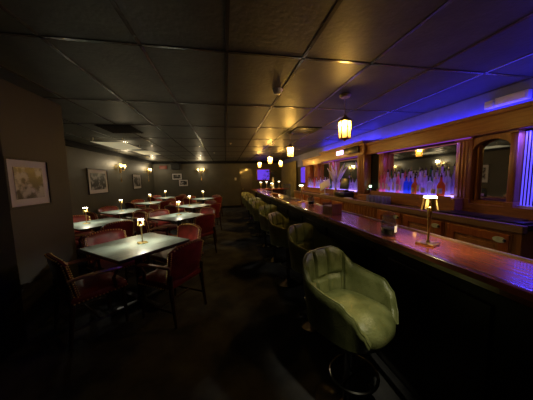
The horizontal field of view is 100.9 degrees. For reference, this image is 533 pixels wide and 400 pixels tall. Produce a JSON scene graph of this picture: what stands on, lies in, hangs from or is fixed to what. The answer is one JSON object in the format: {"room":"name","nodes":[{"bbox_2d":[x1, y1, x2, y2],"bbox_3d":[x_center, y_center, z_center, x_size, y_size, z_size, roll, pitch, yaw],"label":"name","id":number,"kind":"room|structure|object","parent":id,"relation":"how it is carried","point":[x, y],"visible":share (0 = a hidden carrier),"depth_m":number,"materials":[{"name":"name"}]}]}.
{"room":"bar","nodes":[
{"label":"bar","id":0,"kind":"room"},
{"bbox_2d":[0,78,78,337],"bbox_3d":[-2.122,0.326,-0.011,0.200,2.500,5.900,-2,6,-10],"label":"wall","id":1,"kind":"structure","parent":0,"point":[31,125],"depth_m":2.38,"materials":[{"name":"paint"}]},
{"bbox_2d":[0,138,27,363],"bbox_3d":[-1.917,0.362,-0.429,0.050,2.500,5.000,-2,6,-10],"label":"trim","id":2,"kind":"structure","parent":1,"relation":"attached to","point":[13,335],"depth_m":1.98,"materials":[{"name":"black paint"}]},
{"bbox_2d":[3,156,52,209],"bbox_3d":[-2.449,-0.175,2.277,0.025,0.500,0.520,-2,6,-10],"label":"framed photograph","id":3,"kind":"object","parent":1,"relation":"attached to","point":[28,181],"visible":0.84,"depth_m":2.25},
{"bbox_2d":[12,167,44,199],"bbox_3d":[-2.449,-0.175,2.277,0.003,0.316,0.336,-2,6,-10],"label":"print","id":4,"kind":"object","parent":3,"relation":"attached to","point":[28,183],"depth_m":2.26},
{"bbox_2d":[65,146,154,219],"bbox_3d":[-4.963,-0.281,6.858,0.150,2.500,8.700,-2,6,-10],"label":"wall","id":5,"kind":"structure","parent":0,"point":[78,160],"depth_m":6.68,"materials":[{"name":"paint"}]},
{"bbox_2d":[86,168,108,194],"bbox_3d":[-4.773,-0.528,6.257,0.025,0.700,1.000,-2,6,-10],"label":"framed photograph","id":6,"kind":"object","parent":5,"relation":"attached to","point":[97,179],"visible":1,"depth_m":6.20},
{"bbox_2d":[90,173,105,189],"bbox_3d":[-4.774,-0.528,6.257,0.003,0.460,0.760,-2,6,-10],"label":"print","id":7,"kind":"object","parent":6,"relation":"attached to","point":[97,180],"depth_m":6.22},
{"bbox_2d":[65,139,153,163],"bbox_3d":[-4.870,-1.465,6.765,0.090,0.130,8.700,-2,6,-10],"label":"trim","id":8,"kind":"structure","parent":5,"relation":"attached to","point":[69,143],"depth_m":6.32,"materials":[{"name":"black paint"}]},
{"bbox_2d":[132,174,141,188],"bbox_3d":[-5.287,-0.753,9.001,0.025,0.600,0.860,-2,6,-10],"label":"framed photograph","id":9,"kind":"object","parent":5,"relation":"attached to","point":[137,183],"visible":1,"depth_m":8.99},
{"bbox_2d":[134,177,140,186],"bbox_3d":[-5.288,-0.753,9.001,0.003,0.388,0.648,-2,6,-10],"label":"print","id":10,"kind":"object","parent":9,"relation":"attached to","point":[137,180],"depth_m":9.02},
{"bbox_2d":[0,207,415,399],"bbox_3d":[-0.979,1.150,4.725,7.100,0.100,14.800,-2,6,-10],"label":"floor","id":11,"kind":"structure","parent":0,"point":[247,342],"depth_m":2.01,"materials":[{"name":"carpet"}]},
{"bbox_2d":[75,234,86,263],"bbox_3d":[-3.473,0.815,3.734,0.622,0.864,0.571,2,6,27],"label":"dining chair","id":12,"kind":"object","parent":11,"relation":"on","point":[79,244],"visible":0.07,"depth_m":3.74,"materials":[{"name":"brown wood"}]},
{"bbox_2d":[73,215,94,258],"bbox_3d":[-3.745,0.747,4.488,0.571,0.864,0.622,1,6,24],"label":"dining chair","id":13,"kind":"object","parent":11,"relation":"on","point":[76,218],"visible":0.22,"depth_m":4.56,"materials":[{"name":"red leather"}]},
{"bbox_2d":[44,253,128,350],"bbox_3d":[-1.876,0.920,2.312,0.622,0.864,0.571,3,7,34],"label":"dining chair","id":14,"kind":"object","parent":11,"relation":"on","point":[74,291],"visible":1,"depth_m":2.18,"materials":[{"name":"brown wood"}]},
{"bbox_2d":[83,211,104,230],"bbox_3d":[-4.000,0.670,5.344,0.622,0.864,0.571,2,6,27],"label":"dining chair","id":15,"kind":"object","parent":11,"relation":"on","point":[93,216],"visible":0.23,"depth_m":5.04,"materials":[{"name":"brown wood"}]},
{"bbox_2d":[73,217,126,266],"bbox_3d":[-3.235,0.807,4.249,0.880,0.752,0.880,2,6,29],"label":"dining table","id":16,"kind":"object","parent":11,"relation":"on","point":[96,224],"visible":0.31,"depth_m":4.07,"materials":[{"name":"stone"}]},
{"bbox_2d":[89,220,134,236],"bbox_3d":[-2.730,0.780,3.937,0.571,0.864,0.622,2,6,29],"label":"dining chair","id":17,"kind":"object","parent":11,"relation":"on","point":[127,225],"visible":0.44,"depth_m":3.83,"materials":[{"name":"brown wood"}]},
{"bbox_2d":[98,206,128,219],"bbox_3d":[-4.236,0.600,6.112,0.571,0.864,0.622,2,6,26],"label":"dining chair","id":18,"kind":"object","parent":11,"relation":"on","point":[105,208],"visible":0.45,"depth_m":6.16,"materials":[{"name":"brown wood"}]},
{"bbox_2d":[82,228,146,302],"bbox_3d":[-2.070,0.854,3.031,0.571,0.864,0.622,2,6,28],"label":"dining chair","id":19,"kind":"object","parent":11,"relation":"on","point":[106,235],"visible":0.4,"depth_m":2.98,"materials":[{"name":"red leather"}]},
{"bbox_2d":[97,208,138,216],"bbox_3d":[-3.739,0.662,5.847,0.880,0.752,0.880,2,6,29],"label":"dining table","id":20,"kind":"object","parent":11,"relation":"on","point":[125,212],"visible":0.44,"depth_m":5.61,"materials":[{"name":"stone"}]},
{"bbox_2d":[78,232,189,316],"bbox_3d":[-1.595,0.916,2.769,0.880,0.752,0.880,2,6,29],"label":"dining table","id":21,"kind":"object","parent":11,"relation":"on","point":[124,250],"visible":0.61,"depth_m":2.66,"materials":[{"name":"stone"}]},
{"bbox_2d":[137,219,147,243],"bbox_3d":[-1.560,0.387,2.747,0.100,0.304,0.100,4,8,45],"label":"table lamp","id":22,"kind":"object","parent":21,"relation":"on","point":[139,220],"visible":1,"depth_m":2.73,"materials":[{"name":"gold metal"}]},
{"bbox_2d":[125,202,147,216],"bbox_3d":[-4.385,0.474,7.443,0.622,0.864,0.571,2,6,28],"label":"dining chair","id":23,"kind":"object","parent":11,"relation":"on","point":[127,204],"visible":0.38,"depth_m":7.20,"materials":[{"name":"brown wood"}]},
{"bbox_2d":[122,208,154,231],"bbox_3d":[-3.214,0.631,5.575,0.571,0.864,0.622,2,6,29],"label":"dining chair","id":24,"kind":"object","parent":11,"relation":"on","point":[146,210],"visible":0.23,"depth_m":5.42,"materials":[{"name":"red fabric"}]},
{"bbox_2d":[131,199,145,216],"bbox_3d":[-4.637,0.406,8.206,0.571,0.864,0.622,2,6,26],"label":"dining chair","id":25,"kind":"object","parent":11,"relation":"on","point":[135,200],"visible":0.3,"depth_m":8.29,"materials":[{"name":"brown wood"}]},
{"bbox_2d":[133,211,146,235],"bbox_3d":[-2.915,0.704,4.756,0.622,0.864,0.571,2,6,31],"label":"dining chair","id":26,"kind":"object","parent":11,"relation":"on","point":[140,214],"visible":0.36,"depth_m":4.88,"materials":[{"name":"red leather"}]},
{"bbox_2d":[134,201,161,204],"bbox_3d":[-4.134,0.467,7.951,0.880,0.752,0.880,2,6,29],"label":"dining table","id":27,"kind":"object","parent":11,"relation":"on","point":[153,202],"visible":0.33,"depth_m":7.67,"materials":[{"name":"stone"}]},
{"bbox_2d":[132,217,171,263],"bbox_3d":[-2.240,0.732,4.324,0.622,0.864,0.571,3,7,35],"label":"dining chair","id":28,"kind":"object","parent":11,"relation":"on","point":[145,229],"visible":0.56,"depth_m":4.11,"materials":[{"name":"red leather"}]},
{"bbox_2d":[149,204,159,209],"bbox_3d":[-3.408,0.562,6.333,0.622,0.864,0.571,2,7,33],"label":"dining chair","id":29,"kind":"object","parent":11,"relation":"on","point":[153,206],"visible":0.26,"depth_m":6.46,"materials":[{"name":"red fabric"}]},
{"bbox_2d":[148,209,177,250],"bbox_3d":[-2.377,0.655,5.148,0.571,0.864,0.622,3,7,34],"label":"dining chair","id":30,"kind":"object","parent":11,"relation":"on","point":[157,212],"visible":0.59,"depth_m":5.11,"materials":[{"name":"red leather"}]},
{"bbox_2d":[159,200,173,223],"bbox_3d":[-3.614,0.439,7.650,0.571,0.864,0.622,2,6,27],"label":"dining chair","id":31,"kind":"object","parent":11,"relation":"on","point":[162,204],"visible":0.19,"depth_m":7.42,"materials":[{"name":"red fabric"}]},
{"bbox_2d":[137,239,206,328],"bbox_3d":[-1.070,0.879,2.558,0.571,0.864,0.622,1,6,23],"label":"dining chair","id":32,"kind":"object","parent":11,"relation":"on","point":[184,262],"visible":1,"depth_m":2.37,"materials":[{"name":"leather"}]},
{"bbox_2d":[148,212,202,247],"bbox_3d":[-1.902,0.722,4.839,0.880,0.752,0.880,2,6,29],"label":"dining table","id":33,"kind":"object","parent":11,"relation":"on","point":[178,219],"visible":0.43,"depth_m":4.65,"materials":[{"name":"stone"}]},
{"bbox_2d":[151,223,203,275],"bbox_3d":[-1.307,0.815,3.271,0.622,0.864,0.571,2,7,32],"label":"dining chair","id":34,"kind":"object","parent":11,"relation":"on","point":[191,231],"visible":0.48,"depth_m":3.33,"materials":[{"name":"red leather"}]},
{"bbox_2d":[165,205,191,222],"bbox_3d":[-2.524,0.548,6.293,0.622,0.864,0.571,2,6,29],"label":"dining chair","id":35,"kind":"object","parent":11,"relation":"on","point":[172,209],"visible":0.37,"depth_m":6.01,"materials":[{"name":"brown wood"}]},
{"bbox_2d":[169,201,192,224],"bbox_3d":[-2.752,0.474,7.102,0.571,0.864,0.622,3,7,34],"label":"dining chair","id":36,"kind":"object","parent":11,"relation":"on","point":[173,203],"visible":0.34,"depth_m":7.23,"materials":[{"name":"brown wood"}]},
{"bbox_2d":[183,198,201,212],"bbox_3d":[-2.945,0.320,8.733,0.622,0.864,0.571,2,6,31],"label":"dining chair","id":37,"kind":"object","parent":11,"relation":"on","point":[185,200],"visible":0.42,"depth_m":8.49,"materials":[{"name":"red fabric"}]},
{"bbox_2d":[176,203,210,222],"bbox_3d":[-2.227,0.541,6.784,0.880,0.752,0.880,2,6,29],"label":"dining table","id":38,"kind":"object","parent":11,"relation":"on","point":[194,206],"visible":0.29,"depth_m":6.66,"materials":[{"name":"stone"}]},
{"bbox_2d":[188,207,216,241],"bbox_3d":[-1.570,0.622,5.325,0.622,0.864,0.571,3,7,34],"label":"dining chair","id":39,"kind":"object","parent":11,"relation":"on","point":[205,210],"visible":0.38,"depth_m":5.41,"materials":[{"name":"brown wood"}]},
{"bbox_2d":[192,197,212,203],"bbox_3d":[-2.638,0.311,9.240,0.880,0.752,0.880,2,6,29],"label":"dining table","id":40,"kind":"object","parent":11,"relation":"on","point":[205,198],"visible":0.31,"depth_m":9.14,"materials":[{"name":"stone"}]},
{"bbox_2d":[193,213,216,252],"bbox_3d":[-1.391,0.695,4.528,0.571,0.864,0.622,3,7,34],"label":"dining chair","id":41,"kind":"object","parent":11,"relation":"on","point":[206,222],"visible":0.57,"depth_m":4.40,"materials":[{"name":"red leather"}]},
{"bbox_2d":[196,200,217,223],"bbox_3d":[-1.981,0.438,7.311,0.622,0.864,0.571,2,6,28],"label":"dining chair","id":42,"kind":"object","parent":11,"relation":"on","point":[206,201],"visible":0.3,"depth_m":7.44,"materials":[{"name":"brown wood"}]},
{"bbox_2d":[197,203,221,229],"bbox_3d":[-1.681,0.508,6.526,0.571,0.864,0.622,1,6,24],"label":"dining chair","id":43,"kind":"object","parent":11,"relation":"on","point":[216,206],"visible":0.48,"depth_m":6.48,"materials":[{"name":"red fabric"}]},
{"bbox_2d":[213,196,222,218],"bbox_3d":[-2.133,0.281,8.961,0.571,0.864,0.622,2,6,28],"label":"dining chair","id":44,"kind":"object","parent":11,"relation":"on","point":[218,199],"visible":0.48,"depth_m":8.87,"materials":[{"name":"brown wood"}]},
{"bbox_2d":[241,192,253,218],"bbox_3d":[-0.689,0.208,8.577,0.510,1.022,0.521,-6,7,-40],"label":"bar stool","id":45,"kind":"object","parent":11,"relation":"on","point":[242,193],"visible":0.21,"depth_m":8.57,"materials":[{"name":"green leather"}]},
{"bbox_2d":[243,193,257,223],"bbox_3d":[-0.527,0.288,7.715,0.510,1.022,0.521,-5,7,-34],"label":"bar stool","id":46,"kind":"object","parent":11,"relation":"on","point":[246,194],"visible":0.23,"depth_m":7.72,"materials":[{"name":"green leather"}]},
{"bbox_2d":[245,195,262,229],"bbox_3d":[-0.361,0.370,6.834,0.521,1.022,0.510,4,7,42],"label":"bar stool","id":47,"kind":"object","parent":11,"relation":"on","point":[247,197],"visible":0.34,"depth_m":6.81,"materials":[{"name":"green leather"}]},
{"bbox_2d":[248,197,268,236],"bbox_3d":[-0.196,0.452,5.954,0.510,1.022,0.521,-5,7,-37],"label":"bar stool","id":48,"kind":"object","parent":11,"relation":"on","point":[250,200],"visible":0.36,"depth_m":5.96,"materials":[{"name":"green leather"}]},
{"bbox_2d":[252,200,272,247],"bbox_3d":[-0.037,0.536,5.051,0.521,1.022,0.510,4,7,42],"label":"bar stool","id":49,"kind":"object","parent":11,"relation":"on","point":[255,204],"visible":0.45,"depth_m":5.03,"materials":[{"name":"green leather"}]},
{"bbox_2d":[250,188,288,196],"bbox_3d":[0.140,0.052,9.605,1.650,1.100,0.460,-2,6,-10],"label":"bar counter","id":50,"kind":"object","parent":11,"relation":"on","point":[276,190],"visible":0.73,"depth_m":9.48,"materials":[{"name":"brown wood"}]},
{"bbox_2d":[250,188,288,189],"bbox_3d":[0.129,-0.473,9.554,1.650,0.045,0.460,-2,6,-10],"label":"countertop","id":51,"kind":"structure","parent":50,"relation":"on","point":[268,188],"depth_m":9.43,"materials":[{"name":"brown wood"}]},
{"bbox_2d":[262,170,278,186],"bbox_3d":[0.220,-0.531,11.034,0.888,1.981,0.918,-2,6,-10],"label":"potted tree","id":52,"kind":"object","parent":11,"relation":"on","point":[266,170],"visible":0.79,"depth_m":10.94,"materials":[{"name":"green plant"}]},
{"bbox_2d":[259,204,288,262],"bbox_3d":[0.143,0.619,4.153,0.510,1.022,0.521,-5,6,-31],"label":"bar stool","id":53,"kind":"object","parent":11,"relation":"on","point":[264,210],"visible":0.51,"depth_m":4.16,"materials":[{"name":"green leather"}]},
{"bbox_2d":[268,212,301,287],"bbox_3d":[0.313,0.704,3.242,0.521,1.022,0.510,2,6,30],"label":"bar stool","id":54,"kind":"object","parent":11,"relation":"on","point":[278,224],"visible":0.67,"depth_m":3.21,"materials":[{"name":"green leather"}]},
{"bbox_2d":[287,223,343,333],"bbox_3d":[0.518,0.789,2.318,0.510,1.022,0.521,-6,7,-39],"label":"bar stool","id":55,"kind":"object","parent":11,"relation":"on","point":[303,238],"visible":0.53,"depth_m":2.40,"materials":[{"name":"green leather"}]},
{"bbox_2d":[302,246,398,399],"bbox_3d":[0.530,0.874,1.440,0.510,1.022,0.521,-5,7,-35],"label":"bar stool","id":56,"kind":"object","parent":11,"relation":"on","point":[352,306],"visible":1,"depth_m":1.40,"materials":[{"name":"green leather"}]},
{"bbox_2d":[325,289,395,350],"bbox_3d":[0.545,0.724,1.400,0.385,0.158,0.461,-5,7,-35],"label":"seat cushion","id":57,"kind":"object","parent":56,"relation":"on","point":[375,314],"depth_m":1.28,"materials":[{"name":"green leather"}]},
{"bbox_2d":[251,189,532,399],"bbox_3d":[0.597,0.560,4.200,0.588,1.112,10.300,-2,6,-10],"label":"bar counter","id":58,"kind":"object","parent":11,"relation":"on","point":[464,330],"depth_m":1.28,"materials":[{"name":"brown wood"}]},
{"bbox_2d":[323,202,341,214],"bbox_3d":[0.775,0.101,2.607,0.132,0.125,0.204,-3,6,-16],"label":"caddy","id":59,"kind":"object","parent":58,"relation":"on","point":[329,208],"visible":0.99,"depth_m":2.52,"materials":[{"name":"brown wood"}]},
{"bbox_2d":[381,225,396,234],"bbox_3d":[0.876,0.170,1.592,0.123,0.180,0.104,-1,6,3],"label":"caddy","id":60,"kind":"object","parent":58,"relation":"on","point":[386,230],"visible":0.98,"depth_m":1.56,"materials":[{"name":"black"}]},
{"bbox_2d":[415,196,440,246],"bbox_3d":[1.010,0.126,1.366,0.100,0.304,0.100,-4,6,-30],"label":"table lamp","id":61,"kind":"object","parent":58,"relation":"on","point":[427,242],"visible":1,"depth_m":1.36,"materials":[{"name":"gold metal"}]},
{"bbox_2d":[293,190,532,259],"bbox_3d":[1.915,0.453,5.235,0.633,1.071,6.580,-2,6,-10],"label":"bar cabinet","id":62,"kind":"object","parent":11,"relation":"on","point":[515,239],"visible":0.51,"depth_m":2.54,"materials":[{"name":"brown wood"}]},
{"bbox_2d":[296,190,532,229],"bbox_3d":[1.951,-0.063,5.193,0.540,0.035,6.580,-2,6,-10],"label":"countertop","id":63,"kind":"structure","parent":62,"relation":"on","point":[530,226],"depth_m":3.10,"materials":[{"name":"brown wood"}]},
{"bbox_2d":[319,179,329,194],"bbox_3d":[1.600,-0.372,6.039,0.177,0.432,0.410,-4,6,-30],"label":"terminal","id":64,"kind":"object","parent":63,"relation":"on","point":[325,184],"visible":0.9,"depth_m":6.03,"materials":[{"name":"white plastic"}]},
{"bbox_2d":[327,161,346,195],"bbox_3d":[1.725,-0.528,5.393,0.317,0.862,0.587,-4,6,-28],"label":"vase","id":65,"kind":"object","parent":63,"relation":"on","point":[333,174],"visible":0.91,"depth_m":5.44,"materials":[{"name":"gold metal"}]},
{"bbox_2d":[335,178,353,197],"bbox_3d":[1.801,-0.289,5.073,0.260,0.434,0.420,-2,6,-10],"label":"cash register","id":66,"kind":"object","parent":63,"relation":"on","point":[344,184],"visible":1,"depth_m":4.98,"materials":[{"name":"black plastic"}]},
{"bbox_2d":[340,178,349,189],"bbox_3d":[1.800,-0.377,5.064,0.066,0.259,0.360,-2,6,-10],"label":"monitor","id":67,"kind":"object","parent":66,"relation":"on","point":[344,184],"depth_m":5.03,"materials":[{"name":"black plastic"}]},
{"bbox_2d":[302,100,532,220],"bbox_3d":[2.213,-0.597,4.217,0.347,1.205,8.350,-2,6,-10],"label":"hutch","id":68,"kind":"object","parent":63,"relation":"on","point":[483,153],"visible":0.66,"depth_m":2.77,"materials":[{"name":"brown wood"}]},
{"bbox_2d":[336,145,358,155],"bbox_3d":[1.856,-1.124,5.090,0.030,0.140,0.925,-2,6,-10],"label":"lit sign","id":69,"kind":"object","parent":68,"relation":"attached to","point":[354,149],"visible":1,"depth_m":4.95,"materials":[{"name":"black plastic"}]},
{"bbox_2d":[379,172,382,190],"bbox_3d":[2.128,-0.336,4.088,0.068,0.351,0.064,-1,6,4],"label":"liquor bottle","id":70,"kind":"object","parent":68,"relation":"on","point":[381,179],"visible":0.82,"depth_m":4.07,"materials":[{"name":"pink glass"}]},
{"bbox_2d":[382,171,385,191],"bbox_3d":[2.143,-0.340,4.005,0.068,0.374,0.064,-2,6,-12],"label":"liquor bottle","id":71,"kind":"object","parent":68,"relation":"on","point":[384,178],"visible":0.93,"depth_m":3.99,"materials":[{"name":"glass"}]},
{"bbox_2d":[385,171,389,191],"bbox_3d":[2.159,-0.348,3.923,0.072,0.405,0.070,-3,6,-21],"label":"liquor bottle","id":72,"kind":"object","parent":68,"relation":"on","point":[387,181],"visible":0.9,"depth_m":3.91,"materials":[{"name":"clear glass"}]},
{"bbox_2d":[388,177,391,191],"bbox_3d":[2.174,-0.284,3.847,0.094,0.290,0.090,-1,6,-3],"label":"liquor bottle","id":73,"kind":"object","parent":68,"relation":"on","point":[390,182],"visible":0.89,"depth_m":3.83,"materials":[{"name":"clear glass"}]},
{"bbox_2d":[392,172,396,191],"bbox_3d":[2.189,-0.317,3.762,0.068,0.374,0.064,-2,6,-6],"label":"liquor bottle","id":74,"kind":"object","parent":68,"relation":"on","point":[394,178],"visible":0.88,"depth_m":3.74,"materials":[{"name":"clear glass"}]},
{"bbox_2d":[396,173,399,192],"bbox_3d":[2.204,-0.291,3.682,0.068,0.336,0.064,-4,6,-26],"label":"liquor bottle","id":75,"kind":"object","parent":68,"relation":"on","point":[398,179],"visible":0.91,"depth_m":3.66,"materials":[{"name":"glass"}]},
{"bbox_2d":[399,170,403,192],"bbox_3d":[2.220,-0.300,3.599,0.072,0.369,0.070,-1,6,1],"label":"liquor bottle","id":76,"kind":"object","parent":68,"relation":"on","point":[402,178],"visible":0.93,"depth_m":3.58,"materials":[{"name":"glass"}]},
{"bbox_2d":[403,174,407,192],"bbox_3d":[2.236,-0.260,3.521,0.062,0.304,0.062,4,8,43],"label":"liquor bottle","id":77,"kind":"object","parent":68,"relation":"on","point":[405,185],"visible":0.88,"depth_m":3.50,"materials":[{"name":"blue glass"}]},
{"bbox_2d":[408,175,412,193],"bbox_3d":[2.251,-0.248,3.441,0.062,0.294,0.062,2,6,31],"label":"liquor bottle","id":78,"kind":"object","parent":68,"relation":"on","point":[410,182],"visible":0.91,"depth_m":3.42,"materials":[{"name":"glass"}]},
{"bbox_2d":[411,175,416,193],"bbox_3d":[2.266,-0.238,3.360,0.094,0.291,0.090,-1,6,7],"label":"liquor bottle","id":79,"kind":"object","parent":68,"relation":"on","point":[414,184],"visible":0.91,"depth_m":3.34,"materials":[{"name":"orange glass"}]},
{"bbox_2d":[416,168,421,193],"bbox_3d":[2.281,-0.279,3.274,0.072,0.388,0.070,-2,6,-6],"label":"liquor bottle","id":80,"kind":"object","parent":68,"relation":"on","point":[419,182],"visible":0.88,"depth_m":3.26,"materials":[{"name":"glass"}]},
{"bbox_2d":[420,176,426,194],"bbox_3d":[2.296,-0.229,3.196,0.094,0.302,0.090,-4,6,-26],"label":"liquor bottle","id":81,"kind":"object","parent":68,"relation":"on","point":[423,190],"visible":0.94,"depth_m":3.17,"materials":[{"name":"glass"}]},
{"bbox_2d":[427,173,432,194],"bbox_3d":[2.312,-0.225,3.115,0.062,0.310,0.062,3,7,34],"label":"liquor bottle","id":82,"kind":"object","parent":68,"relation":"on","point":[429,183],"visible":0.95,"depth_m":3.10,"materials":[{"name":"clear glass"}]},
{"bbox_2d":[431,175,436,194],"bbox_3d":[2.327,-0.200,3.035,0.094,0.275,0.090,-3,6,-16],"label":"liquor bottle","id":83,"kind":"object","parent":68,"relation":"on","point":[434,185],"visible":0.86,"depth_m":3.02,"materials":[{"name":"glass"}]},
{"bbox_2d":[436,173,444,195],"bbox_3d":[2.342,-0.208,2.952,0.094,0.306,0.090,-4,6,-24],"label":"liquor bottle","id":84,"kind":"object","parent":68,"relation":"on","point":[440,191],"visible":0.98,"depth_m":2.93,"materials":[{"name":"glass"}]},
{"bbox_2d":[438,162,444,182],"bbox_3d":[2.433,-0.298,3.053,0.072,0.462,0.070,-3,6,-22],"label":"liquor bottle","id":85,"kind":"object","parent":68,"relation":"on","point":[442,164],"visible":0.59,"depth_m":3.03,"materials":[{"name":"glass"}]},
{"bbox_2d":[444,166,450,195],"bbox_3d":[2.448,-0.257,2.972,0.068,0.395,0.064,-2,6,-9],"label":"liquor bottle","id":86,"kind":"object","parent":68,"relation":"on","point":[447,183],"visible":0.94,"depth_m":2.95,"materials":[{"name":"glass"}]},
{"bbox_2d":[517,129,532,208],"bbox_3d":[2.694,-0.294,2.009,0.075,0.787,0.545,-2,6,-10],"label":"curtain","id":87,"kind":"object","parent":68,"relation":"hanging from","point":[530,130],"visible":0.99,"depth_m":2.23,"materials":[{"name":"purple fabric"}]},
{"bbox_2d":[440,210,529,220],"bbox_3d":[2.387,0.157,2.486,0.261,0.025,0.721,-2,6,-10],"label":"bar mat","id":88,"kind":"object","parent":63,"relation":"on","point":[482,215],"visible":0.92,"depth_m":2.39,"materials":[{"name":"black plastic"}]},
{"bbox_2d":[493,219,532,224],"bbox_3d":[2.349,0.203,2.095,0.160,0.014,0.220,-2,6,-10],"label":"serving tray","id":89,"kind":"object","parent":63,"relation":"on","point":[513,221],"visible":1,"depth_m":2.06,"materials":[{"name":"black plastic"}]},
{"bbox_2d":[152,163,281,205],"bbox_3d":[-2.362,-0.814,11.818,7.100,2.500,0.150,-2,6,-10],"label":"wall","id":90,"kind":"structure","parent":0,"point":[217,179],"depth_m":11.62,"materials":[{"name":"paint"}]},
{"bbox_2d":[170,163,180,169],"bbox_3d":[-4.586,-1.705,11.109,0.460,0.340,0.258,-2,6,-10],"label":"wall speaker","id":91,"kind":"object","parent":90,"relation":"attached to","point":[173,166],"visible":1,"depth_m":10.99,"materials":[{"name":"black plastic"}]},
{"bbox_2d":[172,173,181,179],"bbox_3d":[-4.587,-1.199,11.275,0.500,0.340,0.025,-2,6,-10],"label":"framed photograph","id":92,"kind":"object","parent":90,"relation":"attached to","point":[175,176],"visible":1,"depth_m":11.27},
{"bbox_2d":[178,179,188,186],"bbox_3d":[-4.285,-0.881,11.361,0.480,0.360,0.025,-2,6,-10],"label":"framed photograph","id":93,"kind":"object","parent":90,"relation":"attached to","point":[182,182],"visible":1,"depth_m":11.36},
{"bbox_2d":[185,205,240,209],"bbox_3d":[-2.386,0.380,11.838,6.630,0.120,0.020,-2,6,-10],"label":"baseboard","id":94,"kind":"structure","parent":90,"relation":"attached to","point":[232,206],"depth_m":11.93,"materials":[{"name":"black paint"}]},
{"bbox_2d":[154,161,281,163],"bbox_3d":[-2.394,-1.982,11.581,6.560,0.130,0.090,-2,6,-10],"label":"trim","id":95,"kind":"structure","parent":90,"relation":"attached to","point":[155,162],"depth_m":11.44,"materials":[{"name":"black paint"}]},
{"bbox_2d":[241,170,251,206],"bbox_3d":[-1.087,-0.623,11.953,0.540,2.040,0.088,-2,6,-10],"label":"door","id":96,"kind":"structure","parent":90,"relation":"in","point":[245,174],"depth_m":11.93,"materials":[{"name":"brown wood"}]},
{"bbox_2d":[240,168,252,206],"bbox_3d":[-1.093,-0.655,11.974,0.660,2.100,0.060,-2,6,-10],"label":"trim","id":97,"kind":"structure","parent":90,"relation":"attached to","point":[244,168],"depth_m":11.90,"materials":[{"name":"brown wood"}]},
{"bbox_2d":[256,169,270,180],"bbox_3d":[-0.171,-1.386,12.067,0.780,0.660,0.065,-2,6,-10],"label":"wall screen","id":98,"kind":"object","parent":90,"relation":"attached to","point":[259,172],"visible":0.89,"depth_m":12.02,"materials":[{"name":"purple glass"}]},
{"bbox_2d":[0,0,532,160],"bbox_3d":[-1.032,-1.437,4.475,7.100,0.100,14.800,-2,6,-10],"label":"ceiling","id":99,"kind":"structure","parent":0,"point":[358,30],"depth_m":1.87,"materials":[{"name":"tile"}]},
{"bbox_2d":[90,138,140,148],"bbox_3d":[-3.579,-1.361,5.332,0.621,0.113,1.150,-2,6,-10],"label":"air deflector","id":100,"kind":"object","parent":99,"relation":"attached to","point":[117,145],"visible":0.99,"depth_m":5.22,"materials":[{"name":"beige"}]},
{"bbox_2d":[95,125,142,133],"bbox_3d":[-2.693,-1.301,4.073,0.560,0.026,0.620,-2,6,-10],"label":"ceiling vent","id":101,"kind":"object","parent":99,"relation":"in","point":[125,129],"visible":1,"depth_m":4.00,"materials":[{"name":"black metal"}]},
{"bbox_2d":[134,151,160,154],"bbox_3d":[-4.072,-1.611,7.514,0.560,0.008,1.100,-2,6,-10],"label":"ceiling light panel","id":102,"kind":"object","parent":99,"relation":"attached to","point":[140,152],"visible":1,"depth_m":7.43,"materials":[{"name":"beige plastic"}]},
{"bbox_2d":[0,0,532,160],"bbox_3d":[-1.029,-1.360,4.231,6.612,0.006,15.092,-2,6,-10],"label":"ceiling grid","id":103,"kind":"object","parent":99,"relation":"attached to","point":[227,52],"depth_m":1.95,"materials":[{"name":"grey metal"}]},
{"bbox_2d":[273,87,282,94],"bbox_3d":[0.122,-1.184,2.406,0.110,0.052,0.110,-2,6,-10],"label":"smoke detector","id":104,"kind":"object","parent":99,"relation":"attached to","point":[277,90],"visible":1,"depth_m":2.37,"materials":[{"name":"white plastic"}]},
{"bbox_2d":[287,133,293,157],"bbox_3d":[0.517,-1.178,4.790,0.170,0.540,0.147,-6,7,-39],"label":"hanging lantern","id":105,"kind":"object","parent":99,"relation":"hanging from","point":[290,145],"visible":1,"depth_m":4.78,"materials":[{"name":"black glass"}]},
{"bbox_2d":[290,127,320,133],"bbox_3d":[0.782,-1.410,4.460,0.500,0.026,0.500,-2,6,-10],"label":"ceiling vent","id":106,"kind":"object","parent":99,"relation":"in","point":[307,130],"visible":1,"depth_m":4.40,"materials":[{"name":"grey metal"}]},
{"bbox_2d":[338,93,351,140],"bbox_3d":[0.941,-0.978,2.640,0.170,0.540,0.147,-6,7,-39],"label":"hanging lantern","id":107,"kind":"object","parent":99,"relation":"hanging from","point":[344,119],"visible":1,"depth_m":2.62,"materials":[{"name":"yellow glass"}]},
{"bbox_2d":[296,166,304,189],"bbox_3d":[2.316,-0.022,5.235,0.150,2.000,14.600,-2,6,-10],"label":"wall","id":108,"kind":"structure","parent":0,"point":[298,169],"depth_m":9.53,"materials":[{"name":"paint"}]},
{"bbox_2d":[281,161,296,196],"bbox_3d":[1.075,-0.727,10.912,0.070,2.200,2.505,-2,6,-10],"label":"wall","id":109,"kind":"structure","parent":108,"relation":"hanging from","point":[288,170],"depth_m":10.57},
{"bbox_2d":[301,167,304,182],"bbox_3d":[1.493,-1.020,8.973,0.040,0.620,0.420,-2,6,-10],"label":"panel","id":110,"kind":"object","parent":108,"relation":"attached to","point":[302,168],"visible":0.8,"depth_m":8.90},
{"bbox_2d":[283,78,532,167],"bbox_3d":[2.285,-1.266,5.114,0.160,0.500,14.600,-2,6,-10],"label":"trim","id":111,"kind":"structure","parent":108,"relation":"attached to","point":[473,106],"depth_m":3.30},
{"bbox_2d":[484,89,532,109],"bbox_3d":[2.667,-1.110,2.444,0.070,0.095,0.385,-2,6,-10],"label":"box","id":112,"kind":"object","parent":108,"relation":"attached to","point":[526,94],"visible":1,"depth_m":2.40,"materials":[{"name":"white plastic"}]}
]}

